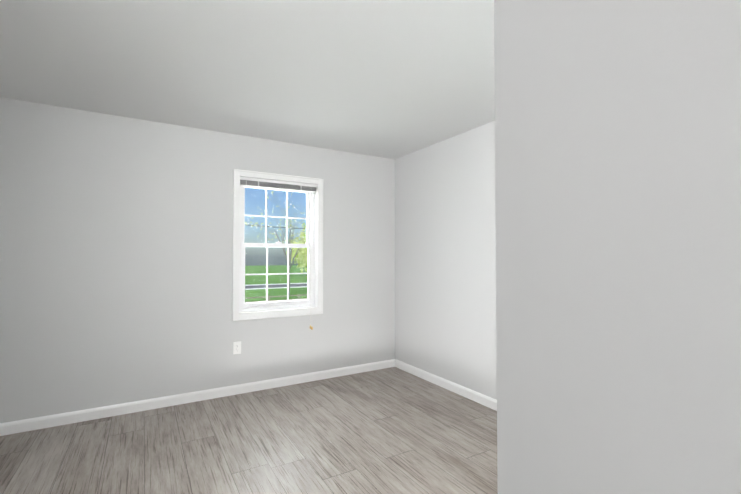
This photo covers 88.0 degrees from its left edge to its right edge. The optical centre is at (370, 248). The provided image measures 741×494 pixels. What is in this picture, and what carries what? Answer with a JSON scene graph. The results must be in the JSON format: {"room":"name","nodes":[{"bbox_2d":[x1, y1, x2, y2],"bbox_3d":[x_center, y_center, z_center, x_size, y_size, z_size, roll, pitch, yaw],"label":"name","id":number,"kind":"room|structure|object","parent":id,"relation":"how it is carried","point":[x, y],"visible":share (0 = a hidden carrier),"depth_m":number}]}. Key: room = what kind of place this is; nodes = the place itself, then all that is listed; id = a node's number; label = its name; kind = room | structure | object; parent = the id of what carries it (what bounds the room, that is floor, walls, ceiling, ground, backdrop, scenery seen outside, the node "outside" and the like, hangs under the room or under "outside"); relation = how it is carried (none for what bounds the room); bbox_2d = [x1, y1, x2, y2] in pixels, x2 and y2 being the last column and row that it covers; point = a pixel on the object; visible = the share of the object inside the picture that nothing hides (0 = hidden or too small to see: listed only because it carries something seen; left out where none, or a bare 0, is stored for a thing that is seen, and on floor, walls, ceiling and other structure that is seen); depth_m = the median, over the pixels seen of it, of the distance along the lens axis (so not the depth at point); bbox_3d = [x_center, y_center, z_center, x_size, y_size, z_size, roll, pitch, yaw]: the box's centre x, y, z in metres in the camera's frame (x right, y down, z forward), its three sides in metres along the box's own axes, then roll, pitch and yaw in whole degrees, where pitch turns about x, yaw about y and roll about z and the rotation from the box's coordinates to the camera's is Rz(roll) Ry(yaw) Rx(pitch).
{"room":"empty room","nodes":[
{"label":"empty room","id":0,"kind":"room"},
{"bbox_2d":[0,97,394,422],"bbox_3d":[-1.724,0.137,3.425,4.907,2.440,0.160,1,-2,-31],"label":"wall","id":1,"kind":"structure","parent":0,"point":[116,251],"depth_m":3.25},
{"bbox_2d":[0,359,394,435],"bbox_3d":[-1.680,1.312,3.324,4.587,0.086,0.013,1,-2,-31],"label":"baseboard","id":2,"kind":"structure","parent":1,"relation":"attached to","point":[20,426],"depth_m":3.31},
{"bbox_2d":[233,341,240,353],"bbox_3d":[-1.248,0.930,3.592,0.070,0.114,0.007,1,-2,-31],"label":"electrical outlet","id":3,"kind":"object","parent":1,"relation":"attached to","point":[236,347],"visible":1,"depth_m":3.59},
{"bbox_2d":[232,169,322,329],"bbox_3d":[-0.941,0.048,3.892,0.910,1.572,0.240,1,-2,-31],"label":"window","id":4,"kind":"structure","parent":1,"relation":"in","point":[311,304],"depth_m":3.87},
{"bbox_2d":[240,177,316,192],"bbox_3d":[-0.908,-0.635,3.853,0.788,0.083,0.039,1,-2,-31],"label":"window blind","id":5,"kind":"object","parent":4,"relation":"attached to","point":[270,184],"visible":0.88,"depth_m":3.83},
{"bbox_2d":[0,0,494,158],"bbox_3d":[-0.518,-1.190,1.421,4.907,0.120,4.890,1,-2,-31],"label":"ceiling","id":6,"kind":"structure","parent":0,"point":[392,79],"depth_m":2.33},
{"bbox_2d":[0,367,497,493],"bbox_3d":[-0.518,1.369,1.362,4.907,0.120,4.890,1,-2,-31],"label":"floor","id":7,"kind":"structure","parent":0,"point":[393,430],"depth_m":2.59},
{"bbox_2d":[395,121,496,399],"bbox_3d":[1.248,0.128,3.065,0.160,2.440,3.492,1,-2,-31],"label":"wall","id":8,"kind":"structure","parent":0,"point":[445,267],"depth_m":3.72},
{"bbox_2d":[395,359,496,410],"bbox_3d":[1.174,1.304,2.994,0.013,0.086,3.492,1,-2,-31],"label":"baseboard","id":9,"kind":"structure","parent":8,"relation":"attached to","point":[480,398],"depth_m":3.67},
{"bbox_2d":[494,0,740,493],"bbox_3d":[1.439,0.070,0.522,2.427,2.440,1.078,1,-2,-31],"label":"wall","id":10,"kind":"structure","parent":0,"point":[618,212],"depth_m":0.27},
{"label":"outside","id":11,"kind":"structure","parent":0,"visible":0},
{"bbox_2d":[245,265,306,301],"bbox_3d":[8.033,5.208,33.926,350.000,0.300,350.000,1,-2,-31],"label":"lawn","id":12,"kind":"structure","parent":11,"point":[299,278],"depth_m":70.71},
{"bbox_2d":[245,190,305,294],"bbox_3d":[-9.472,-1.487,44.032,10.046,13.558,9.353,1,-2,-31],"label":"street tree","id":13,"kind":"object","parent":12,"relation":"on","point":[292,232],"depth_m":43.47},
{"bbox_2d":[245,283,306,289],"bbox_3d":[-3.225,5.659,62.707,220.000,0.120,7.600,1,-2,-31],"label":"street","id":14,"kind":"structure","parent":12,"relation":"on","point":[271,286],"depth_m":55.92},
{"bbox_2d":[286,223,307,277],"bbox_3d":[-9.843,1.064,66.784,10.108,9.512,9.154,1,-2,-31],"label":"tree","id":15,"kind":"object","parent":12,"relation":"on","point":[301,256],"depth_m":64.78}
]}

